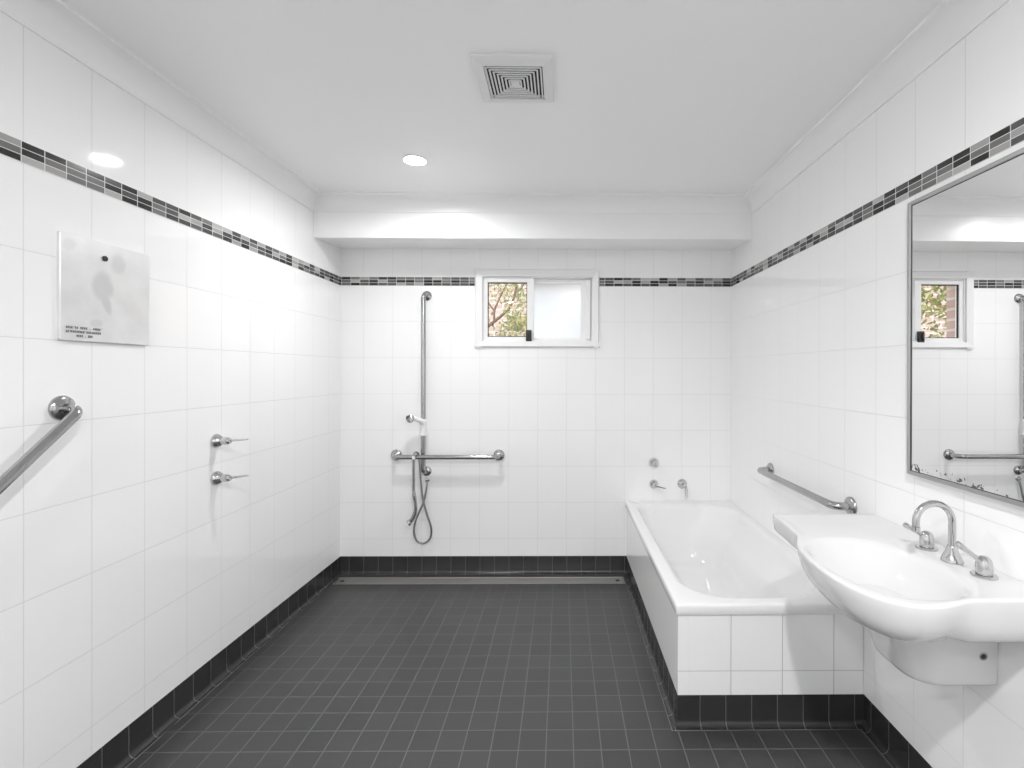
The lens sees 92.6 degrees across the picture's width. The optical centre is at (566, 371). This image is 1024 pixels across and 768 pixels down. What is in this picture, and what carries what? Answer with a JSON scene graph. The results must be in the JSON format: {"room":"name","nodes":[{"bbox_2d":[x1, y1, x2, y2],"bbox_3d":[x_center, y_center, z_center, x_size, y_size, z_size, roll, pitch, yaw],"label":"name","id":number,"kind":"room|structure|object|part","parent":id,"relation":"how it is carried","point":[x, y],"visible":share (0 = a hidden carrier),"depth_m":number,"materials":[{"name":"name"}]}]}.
{"room":"accessible bathroom","nodes":[
{"label":"accessible bathroom","id":0,"kind":"room"},
{"bbox_2d":[0,11,340,767],"bbox_3d":[-1.611,0.245,0.833,0.150,2.640,5.196,0,0,-1],"label":"wall","id":1,"kind":"structure","parent":0,"point":[124,570],"depth_m":1.76,"materials":[{"name":"white tile"}]},
{"bbox_2d":[0,395,82,494],"bbox_3d":[-1.500,0.306,1.258,0.083,0.469,0.526,0,0,-1],"label":"grab rail","id":2,"kind":"object","parent":1,"relation":"attached to","point":[63,409],"visible":1,"depth_m":1.39,"materials":[{"name":"grey metal"}]},
{"bbox_2d":[56,231,148,344],"bbox_3d":[-1.535,-0.263,1.626,0.015,0.330,0.318,0,0,-1],"label":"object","id":3,"kind":"object","parent":1,"relation":"attached to","point":[102,289],"visible":1,"depth_m":1.60,"materials":[{"name":"silver metal"}]},
{"bbox_2d":[0,0,319,211],"bbox_3d":[-1.494,-1.027,0.684,0.075,0.096,4.600,0,0,-1],"label":"trim","id":4,"kind":"structure","parent":1,"relation":"attached to","point":[54,21],"depth_m":1.74,"materials":[{"name":"white paint"}]},
{"bbox_2d":[0,132,340,284],"bbox_3d":[-1.533,-0.622,0.866,0.002,0.060,4.963,0,0,-1],"label":"trim","id":5,"kind":"structure","parent":1,"relation":"attached to","point":[11,147],"depth_m":1.73,"materials":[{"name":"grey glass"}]},
{"bbox_2d":[77,557,341,767],"bbox_3d":[-1.523,1.335,0.869,0.029,0.176,4.963,0,0,-1],"label":"baseboard","id":6,"kind":"structure","parent":1,"relation":"attached to","point":[123,749],"depth_m":2.05,"materials":[{"name":"tile"}]},
{"bbox_2d":[210,434,247,447],"bbox_3d":[-1.490,0.304,2.152,0.129,0.063,0.062,0,0,-11],"label":"tap","id":7,"kind":"object","parent":1,"relation":"attached to","point":[217,440],"visible":1,"depth_m":2.13,"materials":[{"name":"silver metal"}]},
{"bbox_3d":[-1.500,0.304,2.142,0.039,0.034,0.034,0,0,-1],"label":"handle","id":8,"kind":"part","parent":7,"relation":"part of","materials":[{"name":"silver metal"}]},
{"bbox_3d":[-1.465,0.304,2.166,0.078,0.010,0.016,0,0,-37],"label":"lever","id":9,"kind":"part","parent":7,"relation":"part of","materials":[{"name":"silver metal"}]},
{"bbox_2d":[211,471,248,484],"bbox_3d":[-1.490,0.468,2.154,0.129,0.063,0.062,0,0,-11],"label":"tap","id":10,"kind":"object","parent":1,"relation":"attached to","point":[217,477],"visible":1,"depth_m":2.13,"materials":[{"name":"silver metal"}]},
{"bbox_3d":[-1.500,0.468,2.144,0.039,0.034,0.034,0,0,-1],"label":"handle","id":11,"kind":"part","parent":10,"relation":"part of","materials":[{"name":"silver metal"}]},
{"bbox_3d":[-1.465,0.468,2.167,0.078,0.010,0.016,0,0,-37],"label":"lever","id":12,"kind":"part","parent":10,"relation":"part of","materials":[{"name":"silver metal"}]},
{"bbox_2d":[61,0,942,193],"bbox_3d":[-0.183,-1.133,0.844,2.800,0.120,5.196,0,0,-1],"label":"ceiling","id":13,"kind":"structure","parent":0,"point":[651,96],"depth_m":1.78,"materials":[{"name":"white paint"}]},
{"bbox_2d":[403,155,426,165],"bbox_3d":[-0.771,-1.073,2.469,0.117,0.008,0.117,0,0,-1],"label":"recessed light","id":14,"kind":"object","parent":13,"relation":"in","point":[415,160],"visible":1,"depth_m":2.46,"materials":[{"name":"white plastic"}]},
{"bbox_2d":[471,53,553,102],"bbox_3d":[-0.187,-1.063,1.775,0.276,0.024,0.276,0,0,-1],"label":"ceiling vent","id":15,"kind":"object","parent":13,"relation":"in","point":[520,78],"visible":1,"depth_m":1.74,"materials":[{"name":"white plastic"}]},
{"bbox_2d":[127,574,891,767],"bbox_3d":[-0.188,1.467,0.832,2.800,0.200,5.163,0,0,-1],"label":"floor","id":16,"kind":"structure","parent":0,"point":[365,675],"depth_m":2.06,"materials":[{"name":"grey tile"}]},
{"bbox_2d":[333,577,624,583],"bbox_3d":[-0.575,1.400,3.234,1.918,0.030,0.106,0,0,-1],"label":"linear drain","id":17,"kind":"object","parent":16,"relation":"on","point":[342,580],"visible":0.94,"depth_m":3.24,"materials":[{"name":"silver metal"}]},
{"bbox_2d":[627,511,863,694],"bbox_3d":[0.783,1.166,2.627,0.722,0.460,1.491,0,0,-1],"label":"surround","id":18,"kind":"object","parent":16,"relation":"on","point":[703,654],"visible":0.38,"depth_m":1.88,"materials":[{"name":"white tile"}]},
{"bbox_2d":[623,556,677,729],"bbox_3d":[0.407,1.335,2.610,0.029,0.176,1.520,0,0,-1],"label":"baseboard","id":19,"kind":"structure","parent":18,"relation":"attached to","point":[668,693],"depth_m":2.31,"materials":[{"name":"tile"}]},
{"bbox_3d":[0.442,1.165,2.624,0.040,0.460,1.491,0,0,-1],"label":"panel","id":20,"kind":"part","parent":18,"relation":"part of","materials":[{"name":"white tile"}]},
{"bbox_2d":[625,501,843,614],"bbox_3d":[0.779,1.083,2.622,0.732,0.378,1.499,0,0,-1],"label":"bathtub","id":21,"kind":"object","parent":18,"relation":"in","point":[708,557],"visible":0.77,"depth_m":2.81,"materials":[{"name":"white ceramic"}]},
{"bbox_2d":[672,694,863,730],"bbox_3d":[0.776,1.323,1.867,0.753,0.148,0.029,0,0,-1],"label":"baseboard","id":22,"kind":"structure","parent":18,"relation":"attached to","point":[801,711],"depth_m":1.88,"materials":[{"name":"tile"}]},
{"bbox_3d":[0.810,1.152,1.902,0.682,0.430,0.040,0,0,-1],"label":"panel","id":23,"kind":"part","parent":18,"relation":"part of","materials":[{"name":"white tile"}]},
{"bbox_2d":[340,248,730,555],"bbox_3d":[-0.210,0.242,3.403,2.700,2.640,0.082,0,0,-1],"label":"wall","id":24,"kind":"structure","parent":0,"point":[578,431],"depth_m":3.36,"materials":[{"name":"white tile"}]},
{"bbox_2d":[341,277,474,285],"bbox_3d":[-1.096,-0.625,3.350,0.920,0.060,0.002,0,0,-1],"label":"trim","id":25,"kind":"structure","parent":24,"relation":"attached to","point":[345,281],"depth_m":3.35,"materials":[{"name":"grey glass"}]},
{"bbox_2d":[406,291,431,475],"bbox_3d":[-1.005,0.079,3.276,0.148,1.276,0.163,0,0,-1],"label":"grab rail","id":26,"kind":"object","parent":24,"relation":"attached to","point":[426,296],"depth_m":3.30,"materials":[{"name":"grey metal"}]},
{"bbox_3d":[-1.005,0.357,3.271,0.064,0.148,0.148,0,0,42],"label":"shower bracket","id":27,"kind":"part","parent":26,"relation":"part of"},
{"bbox_3d":[-1.004,0.322,3.265,0.098,0.071,0.050,0,0,-32],"label":"bracket arm","id":28,"kind":"part","parent":26,"relation":"part of","materials":[{"name":"white plastic"}]},
{"bbox_2d":[391,449,503,460],"bbox_3d":[-0.821,0.573,3.304,0.783,0.077,0.104,0,0,-1],"label":"grab rail","id":29,"kind":"object","parent":24,"relation":"attached to","point":[396,455],"visible":1,"depth_m":3.26,"materials":[{"name":"grey metal"}]},
{"bbox_2d":[406,451,431,543],"bbox_3d":[-1.006,0.853,3.289,0.179,0.644,0.101,0,0,-45],"label":"shower","id":30,"kind":"object","parent":29,"relation":"hanging from","point":[427,479],"visible":0.98,"depth_m":3.29,"materials":[{"name":"silver metal"}]},
{"bbox_3d":[-1.026,0.787,3.235,0.063,0.443,0.030,0,0,-1],"label":"handle","id":31,"kind":"part","parent":30,"relation":"part of","materials":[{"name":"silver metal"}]},
{"bbox_2d":[340,556,625,574],"bbox_3d":[-0.573,1.346,3.346,1.976,0.148,0.029,0,0,-1],"label":"baseboard","id":32,"kind":"structure","parent":24,"relation":"attached to","point":[349,565],"depth_m":3.36,"materials":[{"name":"tile"}]},
{"bbox_2d":[314,212,751,249],"bbox_3d":[-0.206,-0.950,3.178,2.700,0.254,0.363,0,0,-1],"label":"bulkhead","id":33,"kind":"object","parent":24,"relation":"attached to","point":[429,230],"visible":0.76,"depth_m":3.00,"materials":[{"name":"white paint"}]},
{"bbox_2d":[314,192,750,213],"bbox_3d":[-0.204,-1.029,2.959,2.700,0.096,0.075,0,0,-1],"label":"trim","id":34,"kind":"structure","parent":33,"relation":"attached to","point":[443,202],"depth_m":2.98,"materials":[{"name":"white paint"}]},
{"bbox_2d":[474,268,599,347],"bbox_3d":[-0.205,-0.440,3.386,0.861,0.545,0.104,0,0,-1],"label":"window","id":35,"kind":"structure","parent":24,"relation":"in","point":[563,304],"depth_m":3.37,"materials":[{"name":"white metal"}]},
{"bbox_3d":[-0.401,-0.435,3.381,0.347,0.434,0.024,0,0,-1],"label":"sash","id":36,"kind":"part","parent":35,"relation":"part of","materials":[{"name":"clear glass"}]},
{"bbox_3d":[-0.069,-0.429,3.419,0.339,0.384,0.005,0,0,-1],"label":"frosted pane","id":37,"kind":"part","parent":35,"relation":"part of","materials":[{"name":"white glass"}]},
{"bbox_3d":[-0.044,-0.434,3.420,0.429,0.434,0.025,0,0,-1],"label":"fixed frame","id":38,"kind":"part","parent":35,"relation":"part of","materials":[{"name":"white glass"}]},
{"bbox_2d":[649,458,658,466],"bbox_3d":[0.604,0.627,3.303,0.066,0.066,0.134,0,0,-1],"label":"tap","id":39,"kind":"object","parent":24,"relation":"attached to","point":[653,462],"visible":1,"depth_m":3.35,"materials":[{"name":"silver metal"}]},
{"bbox_2d":[649,480,665,488],"bbox_3d":[0.620,0.776,3.322,0.065,0.063,0.126,0,0,-24],"label":"tap","id":40,"kind":"object","parent":24,"relation":"attached to","point":[653,484],"visible":1,"depth_m":3.34,"materials":[{"name":"silver metal"}]},
{"bbox_2d":[599,278,730,286],"bbox_3d":[0.683,-0.622,3.367,0.913,0.060,0.002,0,0,-1],"label":"trim","id":41,"kind":"structure","parent":24,"relation":"attached to","point":[641,282],"depth_m":3.37,"materials":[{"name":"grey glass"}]},
{"bbox_2d":[677,479,687,497],"bbox_3d":[0.800,0.792,3.304,0.067,0.101,0.138,0,0,-1],"label":"spout","id":42,"kind":"object","parent":24,"relation":"attached to","point":[681,483],"visible":1,"depth_m":3.35,"materials":[{"name":"silver metal"}]},
{"bbox_2d":[731,0,1023,767],"bbox_3d":[1.239,0.250,0.860,0.150,2.640,5.196,0,0,-1],"label":"wall","id":43,"kind":"structure","parent":0,"point":[819,334],"depth_m":1.84,"materials":[{"name":"white tile"}]},
{"bbox_2d":[757,463,856,513],"bbox_3d":[1.106,0.546,2.347,0.088,0.083,0.837,0,0,-1],"label":"grab rail","id":44,"kind":"object","parent":43,"relation":"attached to","point":[849,505],"visible":0.98,"depth_m":2.13,"materials":[{"name":"grey metal"}]},
{"bbox_2d":[744,0,1009,213],"bbox_3d":[1.131,-1.022,0.709,0.075,0.096,4.600,0,0,-1],"label":"trim","id":45,"kind":"structure","parent":43,"relation":"attached to","point":[950,22],"depth_m":1.73,"materials":[{"name":"white paint"}]},
{"bbox_2d":[731,117,1023,286],"bbox_3d":[1.164,-0.617,0.892,0.002,0.060,4.963,0,0,-1],"label":"trim","id":46,"kind":"structure","parent":43,"relation":"attached to","point":[1011,135],"depth_m":1.64,"materials":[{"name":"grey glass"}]},
{"bbox_2d":[861,695,931,767],"bbox_3d":[1.155,1.327,0.149,0.029,0.148,3.472,0,0,-1],"label":"baseboard","id":47,"kind":"structure","parent":43,"relation":"attached to","point":[892,745],"depth_m":1.74,"materials":[{"name":"tile"}]},
{"bbox_2d":[773,513,1023,684],"bbox_3d":[0.921,0.689,1.472,0.469,0.312,0.728,0,0,-1],"label":"basin","id":48,"kind":"object","parent":43,"relation":"attached to","point":[936,622],"visible":0.99,"depth_m":1.31,"materials":[{"name":"white ceramic"}]},
{"bbox_2d":[903,522,938,551],"bbox_3d":[1.075,0.498,1.477,0.095,0.077,0.058,0,0,-1],"label":"tap","id":49,"kind":"object","parent":48,"relation":"on","point":[926,538],"visible":0.98,"depth_m":1.47,"materials":[{"name":"silver metal"}]},
{"bbox_3d":[1.058,0.481,1.482,0.062,0.044,0.018,0,0,9],"label":"lever","id":50,"kind":"part","parent":49,"relation":"part of","materials":[{"name":"silver metal"}]},
{"bbox_3d":[1.094,0.505,1.478,0.039,0.044,0.039,0,0,-1],"label":"handle","id":51,"kind":"part","parent":49,"relation":"part of","materials":[{"name":"silver metal"}]},
{"bbox_2d":[911,500,963,564],"bbox_3d":[1.048,0.450,1.377,0.142,0.173,0.054,0,0,-1],"label":"spout","id":52,"kind":"object","parent":48,"relation":"on","point":[951,555],"visible":0.99,"depth_m":1.37,"materials":[{"name":"silver metal"}]},
{"bbox_2d":[954,541,998,580],"bbox_3d":[1.083,0.495,1.280,0.085,0.083,0.063,0,0,-1],"label":"tap","id":53,"kind":"object","parent":48,"relation":"on","point":[984,568],"visible":1,"depth_m":1.27,"materials":[{"name":"silver metal"}]},
{"bbox_3d":[1.068,0.478,1.293,0.059,0.049,0.017,0,0,29],"label":"lever","id":54,"kind":"part","parent":53,"relation":"part of","materials":[{"name":"silver metal"}]},
{"bbox_3d":[1.097,0.505,1.278,0.039,0.044,0.039,0,0,-1],"label":"handle","id":55,"kind":"part","parent":53,"relation":"part of","materials":[{"name":"silver metal"}]},
{"bbox_2d":[907,147,1023,507],"bbox_3d":[1.150,-0.111,1.315,0.028,0.900,0.607,0,0,-1],"label":"wall mirror","id":56,"kind":"object","parent":43,"relation":"attached to","point":[965,236],"visible":1,"depth_m":1.37,"materials":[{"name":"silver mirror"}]},
{"label":"outside","id":57,"kind":"structure","parent":0,"visible":0},
{"bbox_3d":[-0.555,1.558,5.404,11.000,0.200,3.587,0,0,-1],"label":"ground","id":58,"kind":"structure","parent":57,"visible":0},
{"bbox_2d":[489,284,526,335],"bbox_3d":[-1.064,-0.245,6.690,10.000,3.400,0.200,0,0,-1],"label":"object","id":59,"kind":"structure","parent":58,"relation":"on","point":[499,308],"depth_m":6.59,"materials":[{"name":"green plant"}]},
{"bbox_2d":[489,284,526,335],"bbox_3d":[-2.162,-0.409,5.100,3.819,3.773,1.553,0,0,-1],"label":"tree","id":60,"kind":"object","parent":58,"relation":"on","point":[514,327],"visible":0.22,"depth_m":4.99,"materials":[{"name":"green plant"}]}
]}

